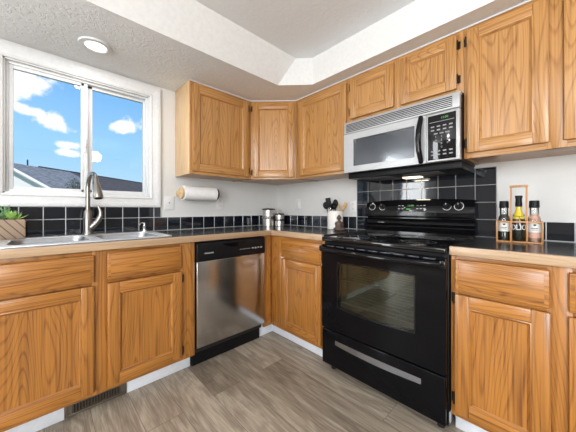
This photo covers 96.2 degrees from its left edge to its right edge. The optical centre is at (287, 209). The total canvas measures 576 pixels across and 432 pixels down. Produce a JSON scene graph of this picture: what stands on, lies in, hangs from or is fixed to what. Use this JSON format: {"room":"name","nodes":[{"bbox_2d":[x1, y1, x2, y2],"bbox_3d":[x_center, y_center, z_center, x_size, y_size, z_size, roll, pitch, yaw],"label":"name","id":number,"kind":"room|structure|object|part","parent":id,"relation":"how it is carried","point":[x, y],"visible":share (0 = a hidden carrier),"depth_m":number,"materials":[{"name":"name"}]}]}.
{"room":"kitchen","nodes":[
{"label":"kitchen","id":0,"kind":"room"},
{"bbox_2d":[0,38,277,292],"bbox_3d":[-2.336,-0.205,1.073,6.220,2.600,0.150,0,0,-44],"label":"wall","id":1,"kind":"structure","parent":0,"point":[239,198],"depth_m":2.35,"materials":[{"name":"paint"}]},
{"bbox_2d":[0,40,160,206],"bbox_3d":[-1.458,-0.513,1.869,0.970,0.985,0.134,0,0,-44],"label":"window","id":2,"kind":"structure","parent":1,"relation":"in","point":[13,57],"depth_m":1.85,"materials":[{"name":"white paint"}]},
{"bbox_3d":[-1.598,-0.511,1.742,0.392,0.784,0.025,0,0,-44],"label":"sash","id":3,"kind":"part","parent":2,"relation":"part of","materials":[{"name":"white plastic"}]},
{"bbox_3d":[-1.349,-0.511,2.017,0.423,0.784,0.028,0,0,-44],"label":"sash","id":4,"kind":"part","parent":2,"relation":"part of","materials":[{"name":"white plastic"}]},
{"bbox_2d":[0,206,274,236],"bbox_3d":[-1.134,0.079,2.110,2.805,0.198,0.011,0,0,-44],"label":"tile backsplash","id":5,"kind":"structure","parent":1,"relation":"attached to","point":[40,220],"depth_m":1.93,"materials":[{"name":"tile"}]},
{"bbox_2d":[164,196,173,209],"bbox_3d":[-1.021,-0.056,2.219,0.085,0.115,0.010,0,0,-44],"label":"wall jack","id":6,"kind":"object","parent":1,"relation":"attached to","point":[168,200],"visible":1,"depth_m":2.22,"materials":[{"name":"white plastic"}]},
{"bbox_2d":[176,187,219,198],"bbox_3d":[-0.807,-0.141,2.327,0.352,0.100,0.149,0,0,-44],"label":"paper towel holder","id":7,"kind":"object","parent":1,"relation":"attached to","point":[180,192],"visible":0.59,"depth_m":2.19,"materials":[{"name":"brown wood"}]},
{"bbox_2d":[182,185,217,200],"bbox_3d":[-0.791,-0.141,2.308,0.298,0.128,0.128,0,0,-44],"label":"paper towel roll","id":8,"kind":"object","parent":7,"relation":"on","point":[191,193],"visible":0.83,"depth_m":2.26,"materials":[{"name":"white paper"}]},
{"bbox_2d":[175,80,250,181],"bbox_3d":[-0.664,-0.655,2.345,0.590,0.743,0.321,0,0,-44],"label":"upper cabinet","id":9,"kind":"object","parent":1,"relation":"attached to","point":[213,126],"visible":1,"depth_m":2.19,"materials":[{"name":"brown wood"}]},
{"bbox_3d":[-0.883,-0.654,2.151,0.004,0.742,0.300,0,0,-44],"label":"panel","id":10,"kind":"part","parent":9,"relation":"part of","materials":[{"name":"brown wood"}]},
{"bbox_3d":[-0.564,-0.651,2.232,0.534,0.690,0.020,0,0,-44],"label":"door","id":11,"kind":"part","parent":9,"relation":"part of","materials":[{"name":"brown wood"}]},
{"bbox_3d":[-0.567,-0.651,2.235,0.398,0.554,0.006,0,0,-44],"label":"panel","id":12,"kind":"part","parent":9,"relation":"part of","materials":[{"name":"brown wood"}]},
{"bbox_2d":[217,198,222,208],"bbox_3d":[-0.671,-0.056,2.555,0.072,0.112,0.008,0,0,-44],"label":"wall outlet","id":13,"kind":"object","parent":1,"relation":"attached to","point":[219,200],"visible":0.89,"depth_m":2.55,"materials":[{"name":"white paint"}]},
{"bbox_2d":[236,101,311,184],"bbox_3d":[-0.135,-0.655,2.654,0.609,0.742,0.604,0,0,-44],"label":"upper cabinet","id":14,"kind":"object","parent":1,"relation":"attached to","point":[273,123],"visible":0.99,"depth_m":2.43,"materials":[{"name":"brown wood"}]},
{"bbox_3d":[-0.139,-0.652,2.433,0.393,0.700,0.020,0,0,1],"label":"door","id":15,"kind":"part","parent":14,"relation":"part of","materials":[{"name":"brown wood"}]},
{"bbox_3d":[-0.138,-0.655,2.454,0.429,0.742,0.019,0,0,1],"label":"frame","id":16,"kind":"part","parent":14,"relation":"part of","materials":[{"name":"brown wood"}]},
{"bbox_3d":[-0.138,-0.652,2.438,0.257,0.564,0.006,0,0,1],"label":"panel","id":17,"kind":"part","parent":14,"relation":"part of","materials":[{"name":"brown wood"}]},
{"bbox_2d":[36,331,464,431],"bbox_3d":[-0.569,1.141,-0.775,6.220,0.100,5.280,0,0,-44],"label":"floor","id":18,"kind":"structure","parent":0,"point":[270,382],"depth_m":1.45,"materials":[{"name":"grey wood"}]},
{"bbox_2d":[0,242,194,431],"bbox_3d":[-1.201,0.656,1.614,1.009,0.873,0.630,0,0,-44],"label":"base cabinet","id":19,"kind":"object","parent":18,"relation":"on","point":[75,327],"visible":0.91,"depth_m":1.34,"materials":[{"name":"orange wood"}]},
{"bbox_3d":[-1.171,0.684,1.227,0.266,0.424,0.006,0,0,-44],"label":"panel","id":20,"kind":"part","parent":19,"relation":"part of","materials":[{"name":"orange wood"}]},
{"bbox_3d":[-1.168,0.314,1.224,0.402,0.144,0.020,0,0,-44],"label":"drawer","id":21,"kind":"part","parent":19,"relation":"part of","materials":[{"name":"orange wood"}]},
{"bbox_3d":[-1.168,0.684,1.224,0.402,0.560,0.020,0,0,-44],"label":"door","id":22,"kind":"part","parent":19,"relation":"part of","materials":[{"name":"orange wood"}]},
{"bbox_3d":[-0.838,0.311,1.540,0.400,0.146,0.020,0,0,-44],"label":"drawer","id":23,"kind":"part","parent":19,"relation":"part of","materials":[{"name":"orange wood"}]},
{"bbox_3d":[-0.836,0.684,1.541,0.402,0.560,0.020,0,0,-44],"label":"door","id":24,"kind":"part","parent":19,"relation":"part of","materials":[{"name":"orange wood"}]},
{"bbox_3d":[-0.839,0.684,1.545,0.266,0.424,0.006,0,0,-44],"label":"panel","id":25,"kind":"part","parent":19,"relation":"part of","materials":[{"name":"orange wood"}]},
{"bbox_2d":[4,323,272,431],"bbox_3d":[-0.992,1.041,1.512,2.371,0.103,0.012,0,0,-44],"label":"baseboard","id":26,"kind":"structure","parent":18,"relation":"on","point":[47,420],"depth_m":1.56,"materials":[{"name":"paint"}]},
{"bbox_2d":[65,382,126,418],"bbox_3d":[-1.064,1.054,1.441,0.278,0.068,0.021,0,0,-44],"label":"floor register","id":27,"kind":"object","parent":26,"relation":"attached to","point":[90,402],"visible":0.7,"depth_m":1.43,"materials":[{"name":"brown metal"}]},
{"bbox_2d":[192,236,264,365],"bbox_3d":[-0.609,0.658,2.155,0.585,0.864,0.612,0,0,-44],"label":"dishwasher","id":28,"kind":"object","parent":18,"relation":"on","point":[228,273],"visible":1,"depth_m":1.91,"materials":[{"name":"metal"}]},
{"bbox_3d":[-0.444,1.018,1.984,0.583,0.144,0.055,0,0,-44],"label":"kick plate","id":29,"kind":"part","parent":28,"relation":"part of","materials":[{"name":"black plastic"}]},
{"bbox_3d":[-0.417,0.293,1.955,0.585,0.127,0.050,0,0,-44],"label":"control panel","id":30,"kind":"part","parent":28,"relation":"part of","materials":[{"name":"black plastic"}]},
{"bbox_2d":[262,235,324,349],"bbox_3d":[0.036,0.656,2.413,0.694,0.873,1.182,0,0,-44],"label":"base cabinet","id":31,"kind":"object","parent":18,"relation":"on","point":[294,304],"visible":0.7,"depth_m":2.00,"materials":[{"name":"orange wood"}]},
{"bbox_2d":[0,224,364,258],"bbox_3d":[-0.760,0.198,1.653,2.899,0.041,1.187,0,0,-44],"label":"countertop","id":32,"kind":"structure","parent":31,"relation":"on","point":[304,232],"depth_m":1.80,"materials":[{"name":"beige laminate"}]},
{"bbox_2d":[0,205,25,239],"bbox_3d":[-1.676,0.071,1.442,0.324,0.198,0.123,0,0,-44],"label":"succulent planter","id":33,"kind":"object","parent":32,"relation":"on","point":[12,227],"visible":1,"depth_m":1.48,"materials":[{"name":"brown wood"}]},
{"bbox_2d":[0,231,171,248],"bbox_3d":[-1.215,0.262,1.600,0.792,0.183,0.550,0,0,-44],"label":"double sink","id":34,"kind":"object","parent":32,"relation":"in","point":[115,236],"visible":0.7,"depth_m":1.58,"materials":[{"name":"metal"}]},
{"bbox_3d":[-1.335,0.263,1.456,0.330,0.182,0.383,0,0,-44],"label":"bowl","id":35,"kind":"part","parent":34,"relation":"part of","materials":[{"name":"metal"}]},
{"bbox_3d":[-1.067,0.263,1.712,0.325,0.182,0.383,0,0,-44],"label":"bowl","id":36,"kind":"part","parent":34,"relation":"part of","materials":[{"name":"metal"}]},
{"bbox_2d":[139,222,146,231],"bbox_3d":[-1.113,0.135,1.992,0.042,0.072,0.074,0,0,-9],"label":"soap dispenser","id":37,"kind":"object","parent":34,"relation":"on","point":[143,223],"visible":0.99,"depth_m":2.00,"materials":[{"name":"silver metal"}]},
{"bbox_2d":[82,172,103,234],"bbox_3d":[-1.271,-0.039,1.715,0.267,0.420,0.110,0,0,39],"label":"kitchen faucet","id":38,"kind":"object","parent":32,"relation":"on","point":[89,223],"visible":1,"depth_m":1.74,"materials":[{"name":"silver metal"}]},
{"bbox_3d":[-1.326,0.053,1.779,0.085,0.167,0.037,0,0,-34],"label":"lever","id":39,"kind":"part","parent":38,"relation":"part of","materials":[{"name":"silver metal"}]},
{"bbox_2d":[262,204,274,225],"bbox_3d":[-0.211,0.060,2.783,0.140,0.237,0.140,0,0,1],"label":"steel canister","id":40,"kind":"object","parent":32,"relation":"on","point":[267,213],"visible":0.99,"depth_m":2.73,"materials":[{"name":"silver metal"}]},
{"bbox_2d":[275,210,283,225],"bbox_3d":[-0.091,0.091,2.769,0.104,0.174,0.104,0,0,1],"label":"steel canister","id":41,"kind":"object","parent":32,"relation":"on","point":[279,217],"visible":0.98,"depth_m":2.73,"materials":[{"name":"silver metal"}]},
{"bbox_2d":[327,211,342,228],"bbox_3d":[0.424,0.095,2.324,0.140,0.163,0.140,0,0,-44],"label":"utensil crock","id":42,"kind":"object","parent":32,"relation":"on","point":[331,215],"visible":0.7,"depth_m":2.27,"materials":[{"name":"white ceramic"}]},
{"bbox_2d":[323,202,328,212],"bbox_3d":[0.354,0.045,2.316,0.083,0.226,0.015,0,0,-9],"label":"slotted spoon","id":43,"kind":"object","parent":42,"relation":"in","point":[325,204],"visible":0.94,"depth_m":2.31,"materials":[{"name":"black plastic"}]},
{"bbox_2d":[325,198,330,210],"bbox_3d":[0.377,0.025,2.362,0.072,0.266,0.013,0,0,10],"label":"spatula","id":44,"kind":"object","parent":42,"relation":"in","point":[328,200],"visible":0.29,"depth_m":2.36,"materials":[{"name":"black plastic"}]},
{"bbox_2d":[330,203,336,210],"bbox_3d":[0.401,0.051,2.280,0.056,0.214,0.035,0,0,-21],"label":"ladle","id":45,"kind":"object","parent":42,"relation":"in","point":[333,206],"visible":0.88,"depth_m":2.29,"materials":[{"name":"black plastic"}]},
{"bbox_2d":[333,215,344,230],"bbox_3d":[0.428,0.110,2.162,0.098,0.133,0.073,0,0,1],"label":"figurine","id":46,"kind":"object","parent":32,"relation":"on","point":[339,226],"visible":1,"depth_m":2.15,"materials":[{"name":"brown stone"}]},
{"bbox_3d":[0.095,0.679,1.963,0.006,0.425,0.275,0,0,-44],"label":"panel","id":47,"kind":"part","parent":31,"relation":"part of","materials":[{"name":"orange wood"}]},
{"bbox_3d":[0.093,0.312,1.959,0.020,0.142,0.415,0,0,-44],"label":"drawer","id":48,"kind":"part","parent":31,"relation":"part of","materials":[{"name":"orange wood"}]},
{"bbox_3d":[0.092,0.679,1.960,0.020,0.561,0.411,0,0,-44],"label":"door","id":49,"kind":"part","parent":31,"relation":"part of","materials":[{"name":"orange wood"}]},
{"bbox_2d":[273,325,487,431],"bbox_3d":[0.611,1.039,1.543,0.012,0.103,2.159,0,0,-44],"label":"baseboard","id":50,"kind":"structure","parent":18,"relation":"on","point":[462,424],"depth_m":1.95,"materials":[{"name":"paint"}]},
{"bbox_2d":[319,199,475,427],"bbox_3d":[0.700,0.507,1.691,0.709,1.167,0.752,0,0,-44],"label":"electric range","id":51,"kind":"object","parent":18,"relation":"on","point":[386,287],"visible":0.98,"depth_m":1.54,"materials":[{"name":"black metal"}]},
{"bbox_3d":[0.488,0.872,1.488,0.004,0.041,0.524,0,0,-44],"label":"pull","id":52,"kind":"part","parent":51,"relation":"part of","materials":[{"name":"silver metal"}]},
{"bbox_2d":[319,243,447,375],"bbox_3d":[0.685,0.512,1.677,0.669,0.559,0.752,0,0,-44],"label":"oven","id":53,"kind":"object","parent":51,"relation":"in","point":[390,302],"depth_m":1.49,"materials":[{"name":"metal"}]},
{"bbox_3d":[0.502,0.916,1.501,0.038,0.232,0.741,0,0,-44],"label":"storage drawer","id":54,"kind":"part","parent":51,"relation":"part of","materials":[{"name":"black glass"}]},
{"bbox_2d":[322,232,469,253],"bbox_3d":[0.710,0.199,1.701,0.620,0.030,0.749,0,0,-44],"label":"cooktop","id":55,"kind":"object","parent":51,"relation":"in","point":[408,242],"depth_m":1.58,"materials":[{"name":"black glass"}]},
{"bbox_3d":[1.063,-0.024,1.735,0.029,0.047,0.047,21,-15,-42],"label":"knob","id":56,"kind":"part","parent":51,"relation":"part of","materials":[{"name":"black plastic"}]},
{"bbox_3d":[1.111,-0.024,1.684,0.029,0.047,0.047,21,-15,-42],"label":"knob","id":57,"kind":"part","parent":51,"relation":"part of","materials":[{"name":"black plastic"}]},
{"bbox_2d":[451,255,575,431],"bbox_3d":[1.258,0.653,1.182,0.630,0.873,0.743,0,0,-44],"label":"base cabinet","id":58,"kind":"object","parent":18,"relation":"on","point":[513,324],"visible":0.93,"depth_m":1.07,"materials":[{"name":"orange wood"}]},
{"bbox_3d":[0.907,0.681,1.114,0.006,0.425,0.183,0,0,-44],"label":"panel","id":59,"kind":"part","parent":58,"relation":"part of","materials":[{"name":"orange wood"}]},
{"bbox_3d":[0.903,0.309,1.112,0.020,0.148,0.317,0,0,-44],"label":"drawer","id":60,"kind":"part","parent":58,"relation":"part of","materials":[{"name":"orange wood"}]},
{"bbox_3d":[0.904,0.681,1.111,0.020,0.561,0.319,0,0,-44],"label":"door","id":61,"kind":"part","parent":58,"relation":"part of","materials":[{"name":"orange wood"}]},
{"bbox_2d":[449,237,575,268],"bbox_3d":[1.262,0.195,1.174,0.637,0.041,0.764,0,0,-44],"label":"countertop","id":62,"kind":"structure","parent":58,"relation":"on","point":[552,253],"depth_m":1.13,"materials":[{"name":"black laminate"}]},
{"bbox_2d":[496,185,543,244],"bbox_3d":[1.228,0.023,1.375,0.185,0.304,0.079,0,0,42],"label":"spice rack","id":63,"kind":"object","parent":62,"relation":"on","point":[511,186],"visible":0.98,"depth_m":1.35,"materials":[{"name":"brown wood"}]},
{"bbox_2d":[498,201,509,240],"bbox_3d":[1.183,0.062,1.413,0.051,0.214,0.054,0,0,42],"label":"pepper grinder","id":64,"kind":"object","parent":63,"relation":"in","point":[503,227],"visible":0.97,"depth_m":1.40,"materials":[{"name":"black glass"}]},
{"bbox_2d":[512,195,525,241],"bbox_3d":[1.228,0.048,1.374,0.053,0.242,0.053,0,0,-29],"label":"olive oil bottle","id":65,"kind":"object","parent":63,"relation":"in","point":[518,229],"visible":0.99,"depth_m":1.36,"materials":[{"name":"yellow glass"}]},
{"bbox_2d":[512,219,524,241],"bbox_3d":[1.228,0.110,1.375,0.052,0.118,0.052,0,0,42],"label":"label","id":66,"kind":"object","parent":65,"relation":"on","point":[518,229],"depth_m":1.36,"materials":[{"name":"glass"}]},
{"bbox_3d":[1.228,0.020,1.375,0.074,0.298,0.012,0,0,42],"label":"handle","id":67,"kind":"part","parent":63,"relation":"part of","materials":[{"name":"brown wood"}]},
{"bbox_3d":[1.228,0.118,1.375,0.185,0.114,0.079,0,0,42],"label":"frame","id":68,"kind":"part","parent":63,"relation":"part of","materials":[{"name":"brown wood"}]},
{"bbox_2d":[528,200,540,242],"bbox_3d":[1.272,0.062,1.334,0.051,0.214,0.054,0,0,42],"label":"salt grinder","id":69,"kind":"object","parent":63,"relation":"in","point":[534,229],"visible":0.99,"depth_m":1.32,"materials":[{"name":"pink glass"}]},
{"bbox_3d":[1.161,0.309,0.842,0.020,0.148,0.333,0,0,-44],"label":"drawer","id":70,"kind":"part","parent":58,"relation":"part of","materials":[{"name":"orange wood"}]},
{"bbox_3d":[1.162,0.680,0.841,0.020,0.561,0.333,0,0,-44],"label":"door","id":71,"kind":"part","parent":58,"relation":"part of","materials":[{"name":"orange wood"}]},
{"bbox_2d":[0,0,527,100],"bbox_3d":[-0.565,-1.280,-0.794,6.200,0.498,5.200,0,0,-44],"label":"ceiling","id":72,"kind":"structure","parent":0,"point":[252,50],"depth_m":1.66,"materials":[{"name":"white paint"}]},
{"bbox_2d":[78,36,112,54],"bbox_3d":[-1.206,-1.021,1.620,0.176,0.012,0.176,0,0,-44],"label":"recessed light","id":73,"kind":"object","parent":72,"relation":"in","point":[92,44],"visible":1,"depth_m":1.61,"materials":[{"name":"white paint"}]},
{"bbox_2d":[85,41,105,51],"bbox_3d":[-1.206,-1.021,1.620,0.116,0.002,0.116,0,0,-38],"label":"diffuser","id":74,"kind":"object","parent":73,"relation":"attached to","point":[93,46],"depth_m":1.62,"materials":[{"name":"white plastic"}]},
{"bbox_2d":[278,154,575,242],"bbox_3d":[1.689,-0.209,1.276,0.120,2.600,5.120,0,0,-44],"label":"wall","id":75,"kind":"structure","parent":0,"point":[551,181],"depth_m":1.53,"materials":[{"name":"paint"}]},
{"bbox_2d":[295,199,299,208],"bbox_3d":[0.106,-0.057,2.838,0.009,0.115,0.078,0,0,-44],"label":"wall switch","id":76,"kind":"object","parent":75,"relation":"attached to","point":[297,201],"visible":1,"depth_m":2.83,"materials":[{"name":"white paint"}]},
{"bbox_2d":[284,215,356,228],"bbox_3d":[0.249,0.121,2.688,0.011,0.112,1.062,0,0,-44],"label":"tile backsplash","id":77,"kind":"structure","parent":75,"relation":"attached to","point":[350,222],"depth_m":2.65,"materials":[{"name":"tile"}]},
{"bbox_2d":[296,79,348,181],"bbox_3d":[0.378,-0.656,2.327,0.321,0.743,0.576,0,0,-44],"label":"upper cabinet","id":78,"kind":"object","parent":75,"relation":"attached to","point":[321,116],"visible":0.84,"depth_m":2.21,"materials":[{"name":"brown wood"}]},
{"bbox_3d":[0.283,-0.649,2.214,0.006,0.548,0.381,0,0,-44],"label":"panel","id":79,"kind":"part","parent":78,"relation":"part of","materials":[{"name":"brown wood"}]},
{"bbox_2d":[350,201,356,211],"bbox_3d":[0.589,-0.025,2.334,0.008,0.100,0.066,0,0,-44],"label":"wall outlet","id":80,"kind":"object","parent":75,"relation":"attached to","point":[353,204],"visible":1,"depth_m":2.33,"materials":[{"name":"white paint"}]},
{"bbox_2d":[190,0,532,101],"bbox_3d":[0.532,-1.026,1.809,2.558,0.007,0.732,0,0,26],"label":"trim","id":81,"kind":"structure","parent":75,"relation":"attached to","point":[528,0],"depth_m":1.75,"materials":[{"name":"white paint"}]},
{"bbox_2d":[349,30,463,121],"bbox_3d":[0.840,-0.846,1.843,0.321,0.366,0.760,0,0,-44],"label":"upper cabinet","id":82,"kind":"object","parent":75,"relation":"attached to","point":[436,69],"visible":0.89,"depth_m":1.67,"materials":[{"name":"brown wood"}]},
{"bbox_3d":[0.603,-0.846,1.880,0.006,0.163,0.207,0,0,-44],"label":"panel","id":83,"kind":"part","parent":82,"relation":"part of","materials":[{"name":"brown wood"}]},
{"bbox_3d":[0.599,-0.846,1.877,0.020,0.299,0.343,0,0,-44],"label":"door","id":84,"kind":"part","parent":82,"relation":"part of","materials":[{"name":"brown wood"}]},
{"bbox_2d":[344,91,474,181],"bbox_3d":[0.804,-0.444,1.802,0.426,0.432,0.750,0,0,-44],"label":"microwave oven","id":85,"kind":"object","parent":82,"relation":"attached to","point":[422,139],"visible":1,"depth_m":1.64,"materials":[{"name":"silver metal"}]},
{"bbox_3d":[0.637,-0.418,1.760,0.038,0.287,0.578,0,0,-44],"label":"door","id":86,"kind":"part","parent":85,"relation":"part of","materials":[{"name":"silver metal"}]},
{"bbox_3d":[0.789,-0.419,1.548,0.058,0.290,0.031,0,0,-27],"label":"handle","id":87,"kind":"part","parent":85,"relation":"part of","materials":[{"name":"black plastic"}]},
{"bbox_3d":[0.864,-0.846,1.606,0.006,0.169,0.186,0,0,-44],"label":"panel","id":88,"kind":"part","parent":82,"relation":"part of","materials":[{"name":"brown wood"}]},
{"bbox_3d":[0.861,-0.846,1.603,0.020,0.305,0.322,0,0,-44],"label":"door","id":89,"kind":"part","parent":82,"relation":"part of","materials":[{"name":"brown wood"}]},
{"bbox_2d":[357,166,496,237],"bbox_3d":[0.954,-0.045,1.950,0.011,0.441,0.976,0,0,-44],"label":"tile panel","id":90,"kind":"object","parent":75,"relation":"attached to","point":[480,186],"visible":0.4,"depth_m":1.79,"materials":[{"name":"black tile"},{"name":"light grey grout"}]},
{"bbox_2d":[464,0,575,164],"bbox_3d":[1.364,-0.658,1.295,0.321,0.743,0.755,0,0,-44],"label":"upper cabinet","id":91,"kind":"object","parent":75,"relation":"attached to","point":[520,61],"visible":1,"depth_m":1.29,"materials":[{"name":"brown wood"}]},
{"bbox_3d":[1.121,-0.658,1.338,0.006,0.546,0.189,0,0,-44],"label":"panel","id":92,"kind":"part","parent":91,"relation":"part of","materials":[{"name":"brown wood"}]},
{"bbox_3d":[1.118,-0.658,1.335,0.020,0.682,0.325,0,0,-44],"label":"door","id":93,"kind":"part","parent":91,"relation":"part of","materials":[{"name":"brown wood"}]},
{"bbox_3d":[1.381,-0.658,1.059,0.020,0.682,0.341,0,0,-44],"label":"door","id":94,"kind":"part","parent":91,"relation":"part of","materials":[{"name":"brown wood"}]},
{"bbox_2d":[525,221,575,241],"bbox_3d":[1.517,0.121,1.361,0.011,0.106,0.649,0,0,-44],"label":"tile backsplash","id":95,"kind":"structure","parent":75,"relation":"attached to","point":[553,231],"depth_m":1.40,"materials":[{"name":"tile"}]},
{"label":"outside","id":96,"kind":"structure","parent":0,"visible":0},
{"bbox_3d":[-27.937,1.898,32.175,80.000,0.300,79.500,0,0,-44],"label":"floor","id":97,"kind":"structure","parent":96,"visible":0},
{"bbox_2d":[65,178,80,188],"bbox_3d":[-7.410,0.311,8.988,0.597,2.797,0.624,0,0,-44],"label":"tree","id":98,"kind":"object","parent":97,"relation":"on","point":[78,186],"visible":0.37,"depth_m":8.92,"materials":[{"name":"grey plant"}]},
{"bbox_2d":[14,160,141,191],"bbox_3d":[-11.737,-0.310,18.977,7.861,4.060,15.769,0,0,5],"label":"neighbouring house","id":99,"kind":"structure","parent":97,"relation":"on","point":[24,175],"depth_m":12.49,"materials":[{"name":"grey"}]},
{"bbox_2d":[38,166,141,182],"bbox_3d":[-11.713,-2.100,19.272,0.055,0.060,13.180,0,0,5],"label":"roof","id":100,"kind":"object","parent":99,"relation":"attached to","point":[46,168],"depth_m":14.75,"materials":[{"name":"grey"}]}
]}

